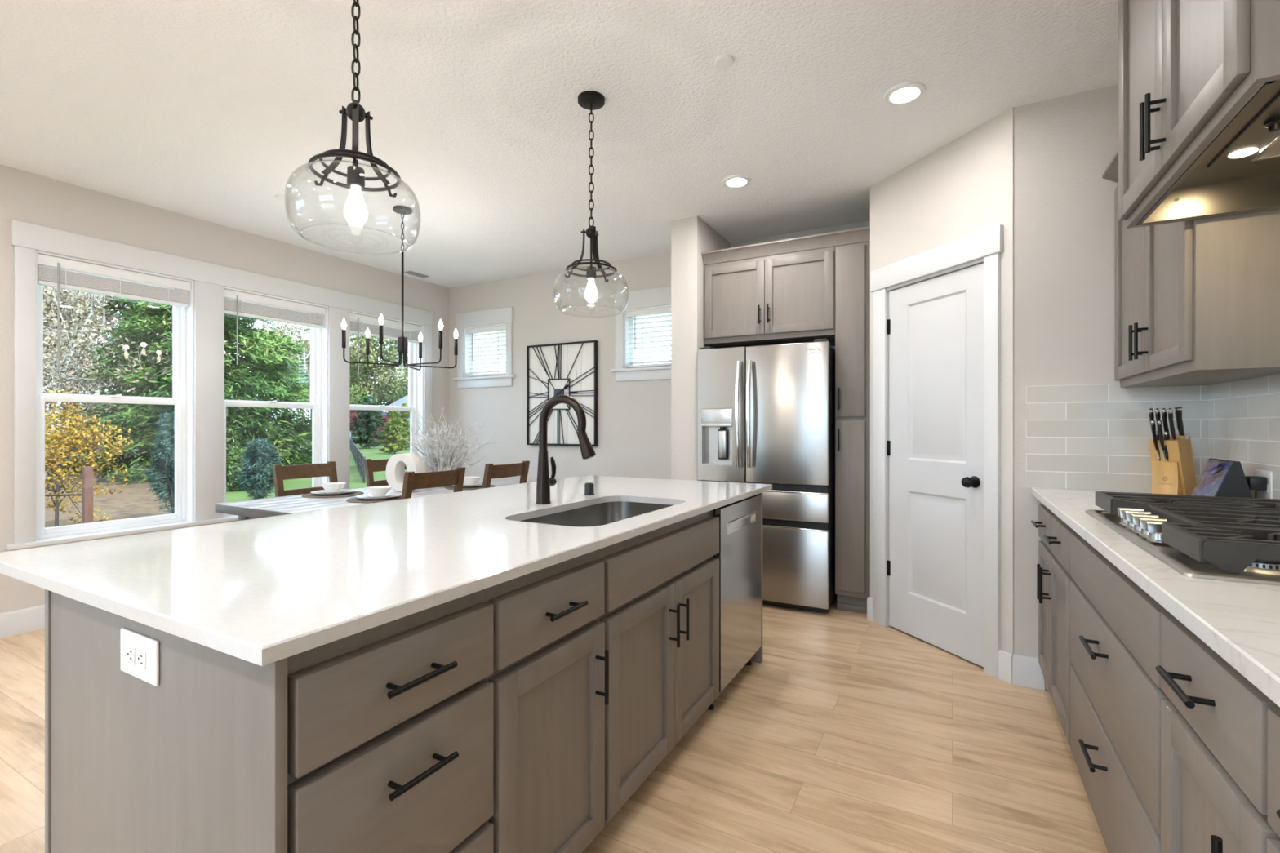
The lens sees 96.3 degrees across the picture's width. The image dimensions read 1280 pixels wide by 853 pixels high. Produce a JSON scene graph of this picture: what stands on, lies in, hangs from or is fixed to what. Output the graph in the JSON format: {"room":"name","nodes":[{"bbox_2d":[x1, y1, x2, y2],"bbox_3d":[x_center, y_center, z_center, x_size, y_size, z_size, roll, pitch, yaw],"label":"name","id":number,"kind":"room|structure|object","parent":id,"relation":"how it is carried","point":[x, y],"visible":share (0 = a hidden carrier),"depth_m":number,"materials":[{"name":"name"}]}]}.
{"room":"kitchen","nodes":[
{"label":"kitchen","id":0,"kind":"room"},
{"bbox_2d":[0,164,448,613],"bbox_3d":[-4.201,-0.148,2.604,0.170,2.743,8.850,0,0,29],"label":"wall","id":1,"kind":"structure","parent":0,"point":[25,197],"depth_m":3.85,"materials":[{"name":"grey paint"}]},
{"bbox_2d":[0,604,44,638],"bbox_3d":[-4.126,1.153,2.549,0.015,0.140,8.485,0,0,29],"label":"baseboard","id":2,"kind":"structure","parent":1,"relation":"attached to","point":[30,619],"depth_m":3.39,"materials":[{"name":"white"}]},
{"bbox_2d":[5,219,432,551],"bbox_3d":[-3.001,-0.198,4.743,0.210,2.022,3.125,0,0,29],"label":"window","id":3,"kind":"structure","parent":1,"relation":"in","point":[182,398],"depth_m":4.17,"materials":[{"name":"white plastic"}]},
{"bbox_2d":[37,253,190,370],"bbox_3d":[-3.480,-0.697,3.831,0.072,0.700,0.795,0,0,29],"label":"window blind","id":4,"kind":"object","parent":3,"relation":"attached to","point":[57,277],"visible":0.93,"depth_m":3.75,"materials":[{"name":"white"}]},
{"bbox_2d":[223,288,325,364],"bbox_3d":[-2.994,-0.761,4.722,0.072,0.570,0.805,0,0,29],"label":"window blind","id":5,"kind":"object","parent":3,"relation":"attached to","point":[232,307],"visible":0.83,"depth_m":4.66,"materials":[{"name":"white"}]},
{"bbox_2d":[349,312,421,373],"bbox_3d":[-2.498,-0.771,5.631,0.072,0.550,0.817,0,0,29],"label":"window blind","id":6,"kind":"object","parent":3,"relation":"attached to","point":[355,327],"visible":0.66,"depth_m":5.54,"materials":[{"name":"white"}]},
{"bbox_2d":[223,286,328,515],"bbox_3d":[-3.030,-0.184,4.742,0.160,1.755,0.835,0,0,29],"label":"window","id":7,"kind":"structure","parent":1,"relation":"in","point":[318,404],"depth_m":5.07,"materials":[{"name":"white plastic"}]},
{"bbox_2d":[349,311,423,461],"bbox_3d":[-2.534,-0.184,5.651,0.160,1.755,0.847,0,0,29],"label":"window","id":8,"kind":"structure","parent":1,"relation":"in","point":[415,377],"depth_m":5.99,"materials":[{"name":"white plastic"}]},
{"bbox_2d":[0,595,1107,852],"bbox_3d":[-1.589,1.284,1.180,6.120,0.120,8.850,0,0,29],"label":"floor","id":9,"kind":"structure","parent":0,"point":[851,732],"depth_m":2.09,"materials":[{"name":"brown wood"}]},
{"bbox_2d":[44,589,51,852],"bbox_3d":[-0.709,0.779,2.325,0.020,0.889,2.448,0,0,29],"label":"panel","id":10,"kind":"object","parent":9,"relation":"on","point":[47,593],"visible":0.06,"depth_m":1.25,"materials":[{"name":"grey wood"}]},
{"bbox_2d":[51,591,287,852],"bbox_3d":[-0.904,0.779,1.052,0.850,0.889,0.019,0,0,29],"label":"end panel","id":11,"kind":"object","parent":9,"relation":"on","point":[195,761],"visible":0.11,"depth_m":1.01,"materials":[{"name":"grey wood"}]},
{"bbox_2d":[120,627,159,686],"bbox_3d":[-0.909,0.416,1.039,0.143,0.080,0.009,0,0,29],"label":"wall outlet","id":12,"kind":"object","parent":11,"relation":"attached to","point":[140,653],"visible":1,"depth_m":1.03,"materials":[{"name":"white plastic"}]},
{"bbox_2d":[127,644,135,665],"bbox_3d":[-0.929,0.416,1.047,0.028,0.033,0.003,0,0,29],"label":"receptacle","id":13,"kind":"object","parent":12,"relation":"attached to","point":[131,647],"depth_m":1.04,"materials":[{"name":"white plastic"}]},
{"bbox_2d":[137,648,146,669],"bbox_3d":[-0.892,0.416,1.027,0.028,0.033,0.003,0,0,29],"label":"receptacle","id":14,"kind":"object","parent":12,"relation":"attached to","point":[141,651],"depth_m":1.02,"materials":[{"name":"white plastic"}]},
{"bbox_2d":[271,461,337,497],"bbox_3d":[-2.273,0.746,4.127,0.503,0.955,0.450,0,0,29],"label":"dining chair","id":15,"kind":"object","parent":9,"relation":"on","point":[280,473],"visible":0.21,"depth_m":4.20,"materials":[{"name":"brown wood"}]},
{"bbox_2d":[214,477,537,520],"bbox_3d":[-1.697,0.849,4.225,0.945,0.750,2.105,0,0,29],"label":"dining table","id":16,"kind":"object","parent":9,"relation":"on","point":[282,505],"visible":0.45,"depth_m":3.50,"materials":[{"name":"grey wood"}]},
{"bbox_2d":[302,491,363,497],"bbox_3d":[-2.123,0.470,3.971,0.380,0.007,0.380,0,0,29],"label":"placemat","id":17,"kind":"object","parent":16,"relation":"on","point":[353,493],"visible":0.58,"depth_m":3.87,"materials":[{"name":"brown"}]},
{"bbox_2d":[311,488,355,495],"bbox_3d":[-2.123,0.457,3.971,0.276,0.018,0.276,0,0,29],"label":"dinner plate","id":18,"kind":"object","parent":17,"relation":"on","point":[350,490],"visible":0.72,"depth_m":3.89,"materials":[{"name":"white ceramic"}]},
{"bbox_2d":[316,488,349,493],"bbox_3d":[-2.123,0.450,3.971,0.204,0.016,0.204,0,0,29],"label":"salad plate","id":19,"kind":"object","parent":18,"relation":"on","point":[341,490],"visible":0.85,"depth_m":3.94,"materials":[{"name":"white ceramic"}]},
{"bbox_2d":[320,482,346,492],"bbox_3d":[-2.123,0.422,3.971,0.160,0.055,0.160,0,0,29],"label":"bowl","id":20,"kind":"object","parent":19,"relation":"on","point":[329,486],"visible":0.98,"depth_m":3.93,"materials":[{"name":"white ceramic"}]},
{"bbox_2d":[346,495,401,502],"bbox_3d":[-1.698,0.470,3.728,0.380,0.007,0.380,0,0,29],"label":"placemat","id":21,"kind":"object","parent":16,"relation":"on","point":[354,500],"visible":0.41,"depth_m":3.64,"materials":[{"name":"brown"}]},
{"bbox_2d":[355,493,401,499],"bbox_3d":[-1.698,0.457,3.728,0.276,0.018,0.276,0,0,29],"label":"dinner plate","id":22,"kind":"object","parent":21,"relation":"on","point":[397,494],"visible":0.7,"depth_m":3.67,"materials":[{"name":"white ceramic"}]},
{"bbox_2d":[361,493,395,497],"bbox_3d":[-1.698,0.450,3.728,0.204,0.016,0.204,0,0,29],"label":"salad plate","id":23,"kind":"object","parent":22,"relation":"on","point":[387,495],"visible":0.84,"depth_m":3.70,"materials":[{"name":"white ceramic"}]},
{"bbox_2d":[364,485,391,496],"bbox_3d":[-1.698,0.422,3.728,0.160,0.055,0.160,0,0,29],"label":"bowl","id":24,"kind":"object","parent":23,"relation":"on","point":[379,491],"visible":0.98,"depth_m":3.69,"materials":[{"name":"white ceramic"}]},
{"bbox_2d":[386,453,425,491],"bbox_3d":[-1.720,0.336,4.209,0.264,0.276,0.110,0,0,15],"label":"ring ornament","id":25,"kind":"object","parent":16,"relation":"on","point":[395,467],"visible":0.71,"depth_m":4.17,"materials":[{"name":"white ceramic"}]},
{"bbox_3d":[-1.549,0.396,4.512,0.144,0.155,0.144,0,0,29],"label":"vase","id":26,"kind":"object","parent":16,"relation":"on","visible":0},
{"bbox_2d":[394,404,501,471],"bbox_3d":[-1.512,0.143,4.617,0.770,0.632,0.686,0,0,-36],"label":"branches","id":27,"kind":"object","parent":26,"relation":"in","point":[439,456],"visible":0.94,"depth_m":4.48,"materials":[{"name":"white plant"}]},
{"bbox_2d":[364,458,406,487],"bbox_3d":[-1.964,0.746,4.830,0.503,0.955,0.450,0,0,29],"label":"dining chair","id":28,"kind":"object","parent":9,"relation":"on","point":[374,465],"visible":0.15,"depth_m":4.79,"materials":[{"name":"brown wood"}]},
{"bbox_2d":[287,588,493,852],"bbox_3d":[-0.671,0.779,1.189,0.660,0.889,0.441,0,0,29],"label":"base cabinet","id":29,"kind":"object","parent":9,"relation":"on","point":[390,724],"visible":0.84,"depth_m":1.02,"materials":[{"name":"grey wood"}]},
{"bbox_2d":[400,466,465,499],"bbox_3d":[-1.469,0.746,3.688,0.503,0.955,0.450,0,0,29],"label":"dining chair","id":30,"kind":"object","parent":9,"relation":"on","point":[411,481],"visible":0.19,"depth_m":3.53,"materials":[{"name":"brown wood"}]},
{"bbox_2d":[481,460,529,488],"bbox_3d":[-1.185,0.746,4.404,0.503,0.955,0.450,0,0,29],"label":"dining chair","id":31,"kind":"object","parent":9,"relation":"on","point":[498,471],"visible":0.16,"depth_m":4.25,"materials":[{"name":"brown wood"}]},
{"bbox_2d":[485,550,608,852],"bbox_3d":[-0.457,0.779,1.581,0.660,0.889,0.451,0,0,29],"label":"base cabinet","id":32,"kind":"object","parent":9,"relation":"on","point":[549,677],"visible":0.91,"depth_m":1.42,"materials":[{"name":"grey wood"}]},
{"bbox_2d":[597,510,719,821],"bbox_3d":[-0.132,0.779,2.177,0.660,0.889,0.905,0,0,29],"label":"base cabinet","id":33,"kind":"object","parent":9,"relation":"on","point":[660,617],"visible":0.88,"depth_m":1.94,"materials":[{"name":"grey wood"}]},
{"bbox_2d":[0,475,772,666],"bbox_3d":[-0.440,0.322,2.222,1.206,0.026,2.580,0,0,29],"label":"countertop","id":34,"kind":"structure","parent":33,"relation":"on","point":[262,591],"depth_m":1.34,"materials":[{"name":"white stone"}]},
{"bbox_2d":[535,395,595,504],"bbox_3d":[-0.282,0.092,2.266,0.276,0.433,0.108,0,0,29],"label":"kitchen faucet","id":35,"kind":"object","parent":34,"relation":"on","point":[544,482],"visible":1,"depth_m":2.27,"materials":[{"name":"brown metal"}]},
{"bbox_2d":[519,501,672,526],"bbox_3d":[-0.134,0.445,2.162,0.441,0.221,0.815,0,0,29],"label":"sink","id":36,"kind":"object","parent":34,"relation":"in","point":[606,513],"visible":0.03,"depth_m":2.48,"materials":[{"name":"silver metal"}]},
{"bbox_2d":[706,494,760,710],"bbox_3d":[0.223,0.787,2.838,0.610,0.872,0.587,0,0,29],"label":"dishwasher","id":37,"kind":"object","parent":9,"relation":"on","point":[739,555],"visible":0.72,"depth_m":2.64,"materials":[{"name":"silver metal"}]},
{"bbox_2d":[750,492,762,663],"bbox_3d":[0.354,0.779,3.123,0.632,0.889,0.029,0,0,29],"label":"end panel","id":38,"kind":"object","parent":9,"relation":"on","point":[757,657],"visible":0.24,"depth_m":2.97,"materials":[{"name":"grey wood"}]},
{"bbox_2d":[697,338,836,613],"bbox_3d":[0.960,0.329,4.165,0.905,1.790,0.767,0,0,29],"label":"refrigerator","id":39,"kind":"object","parent":9,"relation":"on","point":[766,414],"visible":0.86,"depth_m":3.82,"materials":[{"name":"grey metal"}]},
{"bbox_2d":[835,241,870,613],"bbox_3d":[1.507,0.016,3.965,0.214,2.415,0.625,0,0,29],"label":"pantry cabinet","id":40,"kind":"object","parent":9,"relation":"on","point":[852,261],"visible":0.9,"depth_m":3.72,"materials":[{"name":"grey wood"}]},
{"bbox_2d":[1031,504,1075,745],"bbox_3d":[1.899,0.770,2.184,0.623,0.906,0.812,0,0,29],"label":"base cabinet","id":41,"kind":"object","parent":9,"relation":"on","point":[1054,578],"visible":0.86,"depth_m":2.26,"materials":[{"name":"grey wood"}]},
{"bbox_2d":[1070,532,1169,852],"bbox_3d":[1.472,0.770,1.401,0.623,0.906,0.968,0,0,29],"label":"base cabinet","id":42,"kind":"object","parent":9,"relation":"on","point":[1117,693],"visible":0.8,"depth_m":1.40,"materials":[{"name":"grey wood"}]},
{"bbox_2d":[1031,488,1279,706],"bbox_3d":[1.467,0.302,1.373,0.611,0.030,2.665,0,0,29],"label":"countertop","id":43,"kind":"structure","parent":42,"relation":"on","point":[1239,621],"depth_m":0.96,"materials":[{"name":"stone"}]},
{"bbox_2d":[1147,435,1195,495],"bbox_3d":[2.180,0.162,2.345,0.192,0.251,0.093,0,0,-28],"label":"knife block","id":44,"kind":"object","parent":43,"relation":"on","point":[1176,476],"visible":0.95,"depth_m":2.30,"materials":[{"name":"brown wood"}]},
{"bbox_2d":[1173,407,1189,439],"bbox_3d":[2.173,-0.011,2.304,0.072,0.134,0.036,0,0,-28],"label":"kitchen knife","id":45,"kind":"object","parent":44,"relation":"on","point":[1178,411],"visible":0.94,"depth_m":2.29,"materials":[{"name":"black plastic"}]},
{"bbox_2d":[1084,491,1279,585],"bbox_3d":[1.506,0.282,1.399,0.525,0.130,0.975,0,0,29],"label":"gas cooktop","id":46,"kind":"object","parent":43,"relation":"in","point":[1232,539],"visible":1,"depth_m":1.29,"materials":[{"name":"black metal"}]},
{"bbox_2d":[1191,457,1252,497],"bbox_3d":[2.055,0.202,2.031,0.120,0.170,0.210,0,0,29],"label":"smart display","id":47,"kind":"object","parent":43,"relation":"on","point":[1219,477],"visible":0.64,"depth_m":1.96,"materials":[{"name":"black plastic"}]},
{"bbox_2d":[1155,612,1279,852],"bbox_3d":[1.139,0.770,0.791,0.623,0.906,0.420,0,0,29],"label":"base cabinet","id":48,"kind":"object","parent":9,"relation":"on","point":[1214,721],"visible":0.84,"depth_m":0.90,"materials":[{"name":"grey wood"}]},
{"bbox_2d":[1266,707,1279,852],"bbox_3d":[0.933,0.770,0.413,0.623,0.906,0.440,0,0,29],"label":"base cabinet","id":49,"kind":"object","parent":9,"relation":"on","point":[1273,714],"visible":1,"depth_m":0.71,"materials":[{"name":"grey wood"}]},
{"bbox_2d":[0,0,1118,288],"bbox_3d":[-1.589,-1.595,1.180,6.120,0.150,8.850,0,0,29],"label":"ceiling","id":50,"kind":"structure","parent":0,"point":[206,110],"depth_m":2.72,"materials":[{"name":"white paint"}]},
{"bbox_2d":[284,0,421,254],"bbox_3d":[-0.813,-1.025,1.642,0.347,0.989,0.347,0,0,-13],"label":"pendant lamp","id":51,"kind":"object","parent":50,"relation":"hanging from","point":[355,211],"visible":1,"depth_m":1.63,"materials":[{"name":"brown metal"}]},
{"bbox_2d":[346,165,364,189],"bbox_3d":[-0.813,-0.714,1.642,0.047,0.054,0.047,0,0,29],"label":"socket","id":52,"kind":"object","parent":51,"relation":"attached to","point":[355,178],"depth_m":1.63,"materials":[{"name":"brown metal"}]},
{"bbox_2d":[341,205,457,370],"bbox_3d":[-1.658,-0.971,4.004,0.776,1.096,0.680,0,0,29],"label":"chandelier","id":53,"kind":"object","parent":50,"relation":"hanging from","point":[402,210],"visible":0.99,"depth_m":3.99,"materials":[{"name":"brown metal"}]},
{"bbox_2d":[553,90,628,316],"bbox_3d":[-0.226,-1.025,2.659,0.347,0.989,0.347,0,0,0],"label":"pendant lamp","id":54,"kind":"object","parent":50,"relation":"hanging from","point":[590,100],"visible":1,"depth_m":2.65,"materials":[{"name":"brown metal"}]},
{"bbox_2d":[714,54,733,68],"bbox_3d":[0.349,-1.514,2.381,0.080,0.012,0.080,0,0,29],"label":"sprinkler cover","id":55,"kind":"object","parent":50,"relation":"attached to","point":[722,61],"visible":1,"depth_m":2.37,"materials":[{"name":"white plastic"}]},
{"bbox_2d":[722,174,751,187],"bbox_3d":[0.598,-1.512,3.547,0.176,0.014,0.176,0,0,29],"label":"recessed light","id":56,"kind":"object","parent":50,"relation":"in","point":[735,180],"visible":1,"depth_m":3.53,"materials":[{"name":"white plastic"}]},
{"bbox_2d":[883,81,926,105],"bbox_3d":[1.205,-1.512,2.612,0.176,0.014,0.176,0,0,29],"label":"recessed light","id":57,"kind":"object","parent":50,"relation":"in","point":[904,93],"visible":1,"depth_m":2.60,"materials":[{"name":"white plastic"}]},
{"bbox_2d":[448,220,870,480],"bbox_3d":[0.561,-0.148,4.945,5.950,2.743,0.180,0,0,29],"label":"wall","id":58,"kind":"structure","parent":0,"point":[634,416],"depth_m":5.51,"materials":[{"name":"grey paint"}]},
{"bbox_2d":[452,306,515,388],"bbox_3d":[-1.605,-0.815,6.091,0.840,0.803,0.220,0,0,29],"label":"window","id":59,"kind":"structure","parent":58,"relation":"in","point":[466,337],"depth_m":6.05,"materials":[{"name":"white plastic"}]},
{"bbox_2d":[466,324,506,377],"bbox_3d":[-1.610,-0.793,6.072,0.568,0.510,0.061,0,0,29],"label":"window blind","id":60,"kind":"object","parent":59,"relation":"attached to","point":[502,327],"visible":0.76,"depth_m":6.08,"materials":[{"name":"white plastic"}]},
{"bbox_2d":[526,340,597,446],"bbox_3d":[-0.763,-0.309,5.536,0.816,0.986,0.048,0,0,29],"label":"wall clock","id":61,"kind":"object","parent":58,"relation":"attached to","point":[570,369],"visible":0.88,"depth_m":5.53,"materials":[{"name":"black metal"}]},
{"bbox_2d":[609,286,671,381],"bbox_3d":[0.144,-0.815,5.138,0.835,0.803,0.220,0,0,29],"label":"window","id":62,"kind":"structure","parent":58,"relation":"in","point":[627,321],"depth_m":5.17,"materials":[{"name":"white plastic"}]},
{"bbox_2d":[626,306,671,368],"bbox_3d":[0.140,-0.793,5.118,0.563,0.510,0.061,0,0,29],"label":"window blind","id":63,"kind":"object","parent":62,"relation":"attached to","point":[666,309],"visible":0.64,"depth_m":5.14,"materials":[{"name":"white plastic"}]},
{"bbox_2d":[704,246,835,348],"bbox_3d":[1.003,-0.900,4.240,0.930,0.583,0.625,0,0,29],"label":"upper cabinet","id":64,"kind":"object","parent":58,"relation":"attached to","point":[788,298],"visible":0.95,"depth_m":3.99,"materials":[{"name":"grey wood"}]},
{"bbox_2d":[701,226,870,265],"bbox_3d":[0.966,-1.234,3.944,1.148,0.080,0.050,0,0,29],"label":"crown molding","id":65,"kind":"structure","parent":64,"relation":"attached to","point":[857,235],"depth_m":3.91,"materials":[{"name":"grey wood"}]},
{"bbox_2d":[671,216,729,480],"bbox_3d":[0.487,-0.148,4.490,0.207,2.743,0.690,0,0,29],"label":"wall","id":66,"kind":"structure","parent":0,"point":[691,237],"depth_m":4.19,"materials":[{"name":"grey paint"}]},
{"bbox_2d":[870,107,1013,653],"bbox_3d":[1.673,-0.148,3.205,0.115,2.743,0.968,0,0,-19],"label":"wall","id":67,"kind":"structure","parent":0,"point":[964,188],"depth_m":2.93,"materials":[{"name":"grey paint"}]},
{"bbox_2d":[886,262,983,666],"bbox_3d":[1.608,0.195,3.187,0.106,2.034,0.674,0,0,-19],"label":"door","id":68,"kind":"structure","parent":67,"relation":"in","point":[935,326],"depth_m":3.15,"materials":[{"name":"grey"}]},
{"bbox_2d":[870,224,1004,678],"bbox_3d":[1.658,0.124,3.207,0.141,2.198,0.889,0,0,-19],"label":"door frame","id":69,"kind":"structure","parent":67,"relation":"attached to","point":[988,244],"depth_m":3.04,"materials":[{"name":"white wood"}]},
{"bbox_2d":[866,596,1013,684],"bbox_3d":[1.609,1.153,3.183,0.020,0.140,0.976,0,0,-19],"label":"baseboard","id":70,"kind":"structure","parent":67,"relation":"attached to","point":[1005,658],"depth_m":2.76,"materials":[{"name":"white wood"}]},
{"bbox_2d":[1013,84,1146,689],"bbox_3d":[2.110,-0.148,2.620,0.693,2.743,0.120,0,0,29],"label":"wall","id":71,"kind":"structure","parent":0,"point":[1064,146],"depth_m":2.66,"materials":[{"name":"grey paint"}]},
{"bbox_2d":[1011,653,1044,689],"bbox_3d":[1.825,1.153,2.698,0.128,0.140,0.015,0,0,29],"label":"baseboard","id":72,"kind":"structure","parent":71,"relation":"attached to","point":[1027,672],"depth_m":2.69,"materials":[{"name":"white"}]},
{"bbox_2d":[1026,383,1208,493],"bbox_3d":[2.102,0.049,2.551,0.640,0.477,0.008,0,0,29],"label":"backsplash","id":73,"kind":"structure","parent":71,"relation":"attached to","point":[1079,437],"depth_m":2.56,"materials":[{"name":"tile"}]},
{"bbox_3d":[0.986,-0.148,-0.327,0.155,2.743,8.670,0,0,29],"label":"wall","id":74,"kind":"structure","parent":0,"visible":0},
{"bbox_2d":[1114,185,1279,387],"bbox_3d":[2.009,-0.624,2.090,0.344,0.905,0.902,0,0,29],"label":"upper cabinet","id":75,"kind":"object","parent":74,"relation":"attached to","point":[1197,302],"visible":0.63,"depth_m":1.77,"materials":[{"name":"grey wood"}]},
{"bbox_2d":[1102,149,1118,184],"bbox_3d":[1.884,-1.097,2.161,0.062,0.055,0.898,0,0,29],"label":"crown molding","id":76,"kind":"structure","parent":75,"relation":"attached to","point":[1111,173],"depth_m":2.48,"materials":[{"name":"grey wood"}]},
{"bbox_2d":[1118,0,1279,228],"bbox_3d":[1.504,-1.053,1.341,0.509,0.847,0.896,0,0,29],"label":"upper cabinet","id":77,"kind":"object","parent":74,"relation":"attached to","point":[1187,68],"visible":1,"depth_m":1.39,"materials":[{"name":"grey wood"}]},
{"bbox_2d":[1137,79,1279,225],"bbox_3d":[1.538,-0.679,1.322,0.422,0.098,0.852,0,0,29],"label":"range hood","id":78,"kind":"object","parent":77,"relation":"attached to","point":[1239,171],"visible":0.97,"depth_m":1.63,"materials":[{"name":"silver metal"}]},
{"bbox_2d":[1208,373,1279,498],"bbox_3d":[1.741,-0.013,1.228,0.008,0.600,2.660,0,0,29],"label":"backsplash","id":79,"kind":"structure","parent":74,"relation":"attached to","point":[1244,415],"depth_m":2.07,"materials":[{"name":"tile"}]},
{"bbox_2d":[1254,469,1272,498],"bbox_3d":[2.131,0.208,1.961,0.009,0.118,0.116,0,0,29],"label":"wall outlet","id":80,"kind":"object","parent":79,"relation":"attached to","point":[1268,494],"visible":0.44,"depth_m":1.93,"materials":[{"name":"white plastic"}]},
{"bbox_2d":[1244,475,1266,497],"bbox_3d":[2.110,0.227,1.979,0.044,0.115,0.108,0,0,29],"label":"plug adapter","id":81,"kind":"object","parent":80,"relation":"attached to","point":[1256,483],"visible":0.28,"depth_m":1.94,"materials":[{"name":"black plastic"}]},
{"label":"outside","id":82,"kind":"structure","parent":0,"visible":0},
{"bbox_2d":[50,433,409,502],"bbox_3d":[-21.961,1.824,74.617,230.000,0.200,230.000,0,0,29],"label":"ground","id":83,"kind":"structure","parent":82,"point":[356,481],"depth_m":18.62,"materials":[{"name":"green plant"}]},
{"bbox_2d":[44,466,93,524],"bbox_3d":[-9.531,1.248,8.926,2.049,1.250,0.135,0,0,2],"label":"fence post","id":84,"kind":"object","parent":83,"relation":"on","point":[86,494],"visible":0.56,"depth_m":8.87,"materials":[{"name":"brown wood"}]},
{"bbox_2d":[43,285,123,448],"bbox_3d":[-35.688,-4.398,36.514,9.125,12.457,8.085,0,0,-8],"label":"leafy tree","id":85,"kind":"object","parent":83,"relation":"on","point":[47,309],"visible":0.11,"depth_m":34.58,"materials":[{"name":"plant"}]},
{"bbox_2d":[44,389,133,527],"bbox_3d":[-9.353,0.566,9.292,1.649,2.520,1.696,0,0,29],"label":"bush","id":86,"kind":"object","parent":83,"relation":"on","point":[54,434],"visible":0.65,"depth_m":9.27,"materials":[{"name":"yellow plant"}]},
{"bbox_2d":[43,285,170,482],"bbox_3d":[-17.611,-3.728,17.716,6.382,11.122,8.291,0,0,-31],"label":"sparse tree","id":87,"kind":"object","parent":83,"relation":"on","point":[60,376],"visible":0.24,"depth_m":17.06,"materials":[{"name":"beige plant"}]},
{"bbox_2d":[44,448,171,528],"bbox_3d":[-45.079,1.712,36.147,98.040,0.001,17.862,0,0,29],"label":"leaf litter","id":88,"kind":"object","parent":83,"relation":"on","point":[135,500],"visible":0.02,"depth_m":12.79,"materials":[{"name":"beige plant"}]},
{"bbox_2d":[48,317,171,470],"bbox_3d":[-21.853,-2.247,25.934,8.946,8.801,8.872,0,0,-23],"label":"conifer tree","id":89,"kind":"object","parent":83,"relation":"on","point":[123,456],"visible":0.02,"depth_m":23.77,"materials":[{"name":"green plant"}]},
{"bbox_2d":[43,291,243,480],"bbox_3d":[-16.366,-3.392,18.636,6.021,10.455,7.479,0,0,-40],"label":"sparse tree","id":90,"kind":"object","parent":83,"relation":"on","point":[104,318],"visible":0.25,"depth_m":17.63,"materials":[{"name":"beige plant"}]},
{"bbox_2d":[43,296,253,469],"bbox_3d":[-18.550,-3.639,22.023,8.011,10.932,6.777,0,0,5],"label":"sparse tree","id":91,"kind":"object","parent":83,"relation":"on","point":[100,339],"visible":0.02,"depth_m":21.23,"materials":[{"name":"beige plant"}]},
{"bbox_2d":[142,410,174,514],"bbox_3d":[-8.439,0.752,10.368,0.821,2.144,0.891,0,0,3],"label":"juniper shrub","id":92,"kind":"object","parent":83,"relation":"on","point":[163,446],"visible":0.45,"depth_m":10.26,"materials":[{"name":"green plant"}]},
{"bbox_2d":[45,296,311,484],"bbox_3d":[-14.763,-5.565,19.938,8.130,14.779,7.918,0,0,-9],"label":"leafy tree","id":93,"kind":"object","parent":83,"relation":"on","point":[268,352],"visible":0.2,"depth_m":18.69,"materials":[{"name":"green plant"}]},
{"bbox_2d":[226,445,257,490],"bbox_3d":[-10.953,1.165,15.388,1.355,1.318,1.464,0,0,-32],"label":"shrub","id":94,"kind":"object","parent":83,"relation":"on","point":[233,458],"visible":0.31,"depth_m":15.16,"materials":[{"name":"green plant"}]},
{"bbox_2d":[231,436,285,499],"bbox_3d":[-8.185,1.015,12.367,0.989,1.616,0.962,0,0,29],"label":"juniper shrub","id":95,"kind":"object","parent":83,"relation":"on","point":[260,468],"visible":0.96,"depth_m":12.26,"materials":[{"name":"green plant"}]},
{"bbox_2d":[239,318,364,448],"bbox_3d":[-21.289,-5.667,34.868,9.496,14.994,6.096,0,0,-17],"label":"sparse tree","id":96,"kind":"object","parent":83,"relation":"on","point":[284,327],"visible":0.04,"depth_m":34.42,"materials":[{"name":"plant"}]},
{"bbox_2d":[273,323,351,436],"bbox_3d":[-33.578,-4.256,58.191,6.575,12.164,8.167,0,0,8],"label":"leafy tree","id":97,"kind":"object","parent":83,"relation":"on","point":[308,359],"visible":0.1,"depth_m":56.70,"materials":[{"name":"green plant"}]},
{"bbox_2d":[349,437,365,483],"bbox_3d":[-18.181,1.373,36.250,0.066,0.900,42.349,0,0,-28],"label":"wire fence","id":98,"kind":"object","parent":83,"relation":"on","point":[358,457],"visible":0.84,"depth_m":22.17,"materials":[{"name":"grey"}]},
{"bbox_2d":[349,368,368,404],"bbox_3d":[-40.798,-3.708,80.224,6.153,11.101,6.108,0,0,29],"label":"leafy tree","id":99,"kind":"object","parent":83,"relation":"on","point":[360,377],"visible":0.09,"depth_m":79.69,"materials":[{"name":"green plant"}]},
{"bbox_2d":[351,395,385,448],"bbox_3d":[-21.296,-0.323,45.042,2.630,4.293,2.841,0,0,-13],"label":"cypress shrub","id":100,"kind":"object","parent":83,"relation":"on","point":[375,418],"visible":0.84,"depth_m":44.69,"materials":[{"name":"green plant"}]},
{"bbox_2d":[349,333,408,404],"bbox_3d":[-29.123,-5.299,61.925,7.568,14.249,9.037,0,0,32],"label":"leafy tree","id":101,"kind":"object","parent":83,"relation":"on","point":[393,378],"visible":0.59,"depth_m":61.16,"materials":[{"name":"green plant"}]},
{"bbox_2d":[378,410,409,453],"bbox_3d":[-15.580,0.309,36.500,1.730,3.030,2.011,0,0,-45],"label":"conifer","id":102,"kind":"object","parent":83,"relation":"on","point":[394,443],"visible":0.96,"depth_m":36.29,"materials":[{"name":"green plant"}]},
{"bbox_2d":[399,402,409,449],"bbox_3d":[-17.650,0.005,43.089,1.707,3.637,2.023,0,0,12],"label":"conifer","id":103,"kind":"object","parent":83,"relation":"on","point":[406,415],"visible":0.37,"depth_m":42.83,"materials":[{"name":"green plant"}]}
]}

